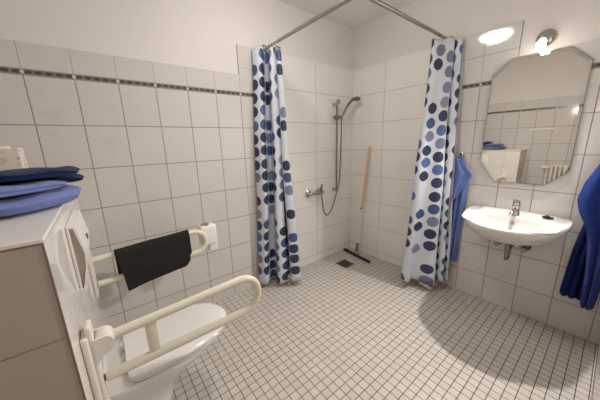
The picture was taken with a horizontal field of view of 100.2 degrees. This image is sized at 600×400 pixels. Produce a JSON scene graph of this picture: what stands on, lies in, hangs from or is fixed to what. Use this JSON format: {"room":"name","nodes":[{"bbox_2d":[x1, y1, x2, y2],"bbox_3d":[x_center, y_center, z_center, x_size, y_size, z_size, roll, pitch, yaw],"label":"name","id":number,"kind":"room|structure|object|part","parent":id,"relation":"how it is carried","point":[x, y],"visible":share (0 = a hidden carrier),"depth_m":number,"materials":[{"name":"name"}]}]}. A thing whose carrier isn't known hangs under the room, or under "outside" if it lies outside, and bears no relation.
{"room":"accessible bathroom","nodes":[
{"label":"accessible bathroom","id":0,"kind":"room"},
{"bbox_2d":[0,182,107,399],"bbox_3d":[-1.140,0.587,1.000,0.514,1.140,1.204,-12,16,-37],"label":"wall ledge","id":1,"kind":"object","parent":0,"point":[44,310],"visible":0.82,"depth_m":0.60,"materials":[{"name":"tile"}]},
{"bbox_2d":[0,146,27,170],"bbox_3d":[-1.330,-0.124,1.091,0.195,0.212,0.100,-12,16,-37],"label":"pack","id":2,"kind":"object","parent":1,"relation":"on","point":[10,158],"visible":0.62,"depth_m":1.08,"materials":[{"name":"white plastic"}]},
{"bbox_2d":[0,184,80,217],"bbox_3d":[-1.034,0.015,0.806,0.490,0.054,0.451,-12,16,-37],"label":"folded towel","id":3,"kind":"object","parent":1,"relation":"on","point":[20,204],"visible":0.82,"depth_m":0.81,"materials":[{"name":"blue fabric"}]},
{"bbox_2d":[0,180,66,197],"bbox_3d":[-1.017,-0.017,0.736,0.482,0.033,0.288,-12,16,-37],"label":"folded towel","id":4,"kind":"object","parent":3,"relation":"on","point":[8,190],"visible":1,"depth_m":0.81,"materials":[{"name":"blue fabric"}]},
{"bbox_2d":[0,173,83,184],"bbox_3d":[-1.146,-0.063,0.952,0.495,0.033,0.222,-12,16,-37],"label":"folded towel","id":5,"kind":"object","parent":4,"relation":"on","point":[76,177],"visible":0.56,"depth_m":1.00,"materials":[{"name":"blue fabric"}]},
{"bbox_2d":[0,166,79,182],"bbox_3d":[-1.083,-0.085,0.875,0.468,0.038,0.333,-12,16,-37],"label":"folded towel","id":6,"kind":"object","parent":5,"relation":"on","point":[22,174],"visible":1,"depth_m":0.87,"materials":[{"name":"blue fabric"}]},
{"bbox_2d":[65,209,89,288],"bbox_3d":[-0.896,0.182,1.032,0.044,0.240,0.330,-12,16,-37],"label":"housing","id":7,"kind":"object","parent":1,"relation":"attached to","point":[77,232],"visible":1,"depth_m":0.92,"materials":[{"name":"white plastic"}]},
{"bbox_2d":[88,222,217,298],"bbox_3d":[-0.860,0.301,1.562,0.700,0.348,0.112,-12,16,-37],"label":"grab rail","id":8,"kind":"object","parent":1,"relation":"attached to","point":[207,234],"visible":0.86,"depth_m":1.63,"materials":[{"name":"beige plastic"}]},
{"bbox_3d":[-1.105,0.361,1.331,0.020,0.348,0.044,-12,16,-37],"label":"wall plate","id":9,"kind":"part","parent":8,"relation":"part of","materials":[{"name":"white plastic"}]},
{"bbox_2d":[114,230,191,290],"bbox_3d":[-0.868,0.355,1.520,0.391,0.273,0.080,-12,16,-37],"label":"towel","id":10,"kind":"object","parent":8,"relation":"hanging from","point":[140,263],"visible":1,"depth_m":1.48,"materials":[{"name":"black fabric"}]},
{"bbox_2d":[103,303,225,399],"bbox_3d":[-0.632,0.831,1.279,0.544,0.382,0.378,-12,16,-37],"label":"toilet","id":11,"kind":"object","parent":1,"relation":"attached to","point":[155,379],"visible":0.81,"depth_m":1.14,"materials":[{"name":"white ceramic"}]},
{"bbox_3d":[-0.640,0.855,1.277,0.523,0.337,0.366,-12,16,-37],"label":"bowl","id":12,"kind":"part","parent":11,"relation":"part of","materials":[{"name":"white ceramic"}]},
{"bbox_3d":[-0.604,0.650,1.264,0.460,0.024,0.378,-12,16,-37],"label":"lid","id":13,"kind":"part","parent":11,"relation":"part of","materials":[{"name":"white plastic"}]},
{"bbox_3d":[-0.602,0.673,1.270,0.443,0.016,0.368,-12,16,-37],"label":"seat","id":14,"kind":"part","parent":11,"relation":"part of","materials":[{"name":"white plastic"}]},
{"bbox_2d":[80,275,260,399],"bbox_3d":[-0.420,0.553,0.992,0.621,0.452,0.080,-12,16,-37],"label":"grab rail","id":15,"kind":"object","parent":1,"relation":"attached to","point":[96,343],"visible":1,"depth_m":0.87,"materials":[{"name":"beige plastic"}]},
{"bbox_3d":[-0.655,0.614,0.813,0.018,0.425,0.080,-12,16,-37],"label":"wall plate","id":16,"kind":"part","parent":15,"relation":"part of","materials":[{"name":"white plastic"}]},
{"bbox_3d":[-0.646,0.580,0.813,0.016,0.412,0.056,-12,16,-37],"label":"plate","id":17,"kind":"part","parent":15,"relation":"part of","materials":[{"name":"white plastic"}]},
{"bbox_2d":[0,0,353,339],"bbox_3d":[-0.595,-0.380,2.099,3.200,2.500,0.116,-12,16,-37],"label":"wall","id":18,"kind":"structure","parent":0,"point":[152,101],"depth_m":1.77,"materials":[{"name":"white tile"}]},
{"bbox_2d":[305,184,323,196],"bbox_3d":[0.169,-0.096,2.643,0.222,0.142,0.092,-12,16,-37],"label":"shower mixer","id":19,"kind":"object","parent":18,"relation":"attached to","point":[318,191],"visible":1,"depth_m":2.63,"materials":[{"name":"silver metal"}]},
{"bbox_2d":[321,96,360,215],"bbox_3d":[0.424,-0.473,2.749,0.515,1.258,0.128,-8,15,-26],"label":"riser rail","id":20,"kind":"object","parent":18,"relation":"attached to","point":[336,117],"visible":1,"depth_m":2.69,"materials":[{"name":"silver metal"}]},
{"bbox_3d":[0.511,-0.969,2.672,0.176,0.244,0.030,-7,14,-23],"label":"hand shower handle","id":21,"kind":"part","parent":20,"relation":"part of","materials":[{"name":"silver metal"}]},
{"bbox_2d":[262,0,453,51],"bbox_3d":[0.447,-1.444,1.984,1.158,0.430,1.016,-12,16,-37],"label":"shower curtain rod","id":22,"kind":"object","parent":18,"relation":"attached to","point":[380,3],"visible":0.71,"depth_m":1.62,"materials":[{"name":"metal"}]},
{"bbox_2d":[252,40,300,284],"bbox_3d":[-0.218,-0.246,2.225,0.414,2.072,0.224,-2,13,-3],"label":"shower curtain","id":23,"kind":"object","parent":22,"relation":"hanging from","point":[278,248],"visible":0.99,"depth_m":2.19,"materials":[{"name":"fabric"}]},
{"bbox_2d":[401,32,464,282],"bbox_3d":[1.115,-0.266,2.090,0.350,2.042,0.336,-12,16,-37],"label":"shower curtain","id":24,"kind":"object","parent":22,"relation":"hanging from","point":[427,248],"visible":0.99,"depth_m":2.09,"materials":[{"name":"fabric"}]},
{"bbox_2d":[278,0,416,28],"bbox_3d":[0.056,-1.470,0.963,3.200,0.100,2.293,-12,16,-37],"label":"ceiling","id":25,"kind":"structure","parent":0,"point":[354,14],"depth_m":2.28,"materials":[{"name":"paint"}]},
{"bbox_2d":[172,247,596,399],"bbox_3d":[0.125,1.072,1.551,3.200,0.120,2.293,-12,16,-37],"label":"floor","id":26,"kind":"structure","parent":0,"point":[359,331],"depth_m":1.65,"materials":[{"name":"tile"}]},
{"bbox_2d":[335,259,353,267],"bbox_3d":[0.503,0.709,2.797,0.150,0.006,0.150,-12,16,-37],"label":"floor drain","id":27,"kind":"object","parent":26,"relation":"on","point":[344,263],"visible":1,"depth_m":2.80,"materials":[{"name":"silver metal"}]},
{"bbox_2d":[344,146,370,262],"bbox_3d":[0.707,0.038,2.858,0.171,1.275,0.413,-9,15,-30],"label":"squeegee","id":28,"kind":"object","parent":26,"relation":"on","point":[369,147],"visible":1,"depth_m":2.85,"materials":[{"name":"black rubber"}]},
{"bbox_2d":[354,243,358,254],"bbox_3d":[0.670,0.574,2.950,0.044,0.150,0.081,-12,16,-37],"label":"socket","id":29,"kind":"object","parent":28,"relation":"attached to","point":[357,244],"depth_m":2.93,"materials":[{"name":"silver metal"}]},
{"bbox_3d":[0.689,0.306,2.900,0.081,0.472,0.027,-7,14,-24],"label":"handle","id":30,"kind":"part","parent":28,"relation":"part of","materials":[{"name":"brown wood"}]},
{"bbox_3d":[0.734,-0.251,2.799,0.104,0.687,0.025,-7,14,-24],"label":"handle","id":31,"kind":"part","parent":28,"relation":"part of","materials":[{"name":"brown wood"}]},
{"bbox_2d":[350,0,599,343],"bbox_3d":[1.333,-0.446,2.159,0.116,2.500,2.205,-12,16,-37],"label":"wall","id":32,"kind":"structure","parent":0,"point":[391,53],"depth_m":1.99,"materials":[{"name":"white tile"}]},
{"bbox_2d":[456,152,464,157],"bbox_3d":[1.321,-0.369,2.059,0.053,0.046,0.061,-12,16,-37],"label":"towel hook","id":33,"kind":"object","parent":32,"relation":"attached to","point":[462,154],"visible":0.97,"depth_m":2.06,"materials":[{"name":"silver metal"}]},
{"bbox_2d":[449,157,471,261],"bbox_3d":[1.339,0.097,2.126,0.066,0.916,0.151,-12,16,-37],"label":"hanging towel","id":34,"kind":"object","parent":33,"relation":"hanging from","point":[462,175],"visible":0.89,"depth_m":2.10,"materials":[{"name":"blue fabric"}]},
{"bbox_2d":[462,206,572,245],"bbox_3d":[1.405,0.200,1.705,0.531,0.162,0.572,-12,16,-37],"label":"washbasin","id":35,"kind":"object","parent":32,"relation":"attached to","point":[491,223],"visible":0.99,"depth_m":1.65,"materials":[{"name":"ceramic"}]},
{"bbox_2d":[504,244,517,259],"bbox_3d":[1.553,0.345,1.856,0.166,0.190,0.068,-12,16,-37],"label":"trap","id":36,"kind":"object","parent":35,"relation":"attached to","point":[507,253],"visible":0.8,"depth_m":1.82,"materials":[{"name":"silver metal"}]},
{"bbox_2d":[508,199,520,216],"bbox_3d":[1.489,0.046,1.741,0.153,0.123,0.054,-12,16,-37],"label":"tap","id":37,"kind":"object","parent":35,"relation":"on","point":[516,205],"visible":1,"depth_m":1.75,"materials":[{"name":"silver metal"}]},
{"bbox_3d":[1.476,0.085,1.739,0.118,0.046,0.022,-12,16,-37],"label":"spout","id":38,"kind":"part","parent":37,"relation":"part of","materials":[{"name":"silver metal"}]},
{"bbox_2d":[542,215,553,218],"bbox_3d":[1.645,0.112,1.663,0.040,0.019,0.061,-12,16,-37],"label":"soap dish","id":39,"kind":"object","parent":35,"relation":"on","point":[545,216],"visible":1,"depth_m":1.66,"materials":[{"name":"black plastic"}]},
{"bbox_2d":[520,246,530,251],"bbox_3d":[1.627,0.317,1.812,0.094,0.121,0.062,-12,16,-37],"label":"angle valve","id":40,"kind":"object","parent":32,"relation":"attached to","point":[523,248],"visible":0.56,"depth_m":1.80,"materials":[{"name":"silver metal"}]},
{"bbox_2d":[481,46,593,184],"bbox_3d":[1.567,-0.538,1.720,0.011,0.855,0.485,-12,17,-38],"label":"wall mirror","id":41,"kind":"object","parent":32,"relation":"attached to","point":[536,101],"visible":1,"depth_m":1.69,"materials":[{"name":"clear glass"}]},
{"bbox_2d":[535,29,557,48],"bbox_3d":[1.527,-1.012,1.569,0.140,0.135,0.104,-12,16,-37],"label":"wall spotlight","id":42,"kind":"object","parent":32,"relation":"attached to","point":[546,37],"visible":1,"depth_m":1.57,"materials":[{"name":"silver metal"}]},
{"bbox_3d":[1.492,-0.963,1.552,0.048,0.048,0.048,-12,16,-37],"label":"bulb","id":43,"kind":"part","parent":42,"relation":"part of","materials":[{"name":"white glass"}]},
{"bbox_3d":[1.824,-0.375,1.405,0.053,0.046,0.061,-12,16,-37],"label":"towel hook","id":44,"kind":"object","parent":32,"relation":"attached to","visible":0},
{"bbox_2d":[559,164,599,309],"bbox_3d":[1.788,0.151,1.507,0.125,1.065,0.206,-12,16,-37],"label":"hanging towel","id":45,"kind":"object","parent":44,"relation":"hanging from","point":[581,280],"visible":1,"depth_m":1.53,"materials":[{"name":"blue fabric"}]},
{"bbox_2d":[590,337,599,399],"bbox_3d":[0.777,-0.027,0.413,3.024,2.500,0.114,-12,16,-37],"label":"wall","id":46,"kind":"structure","parent":0,"point":[595,392],"depth_m":1.29,"materials":[{"name":"white tile"}]}
]}

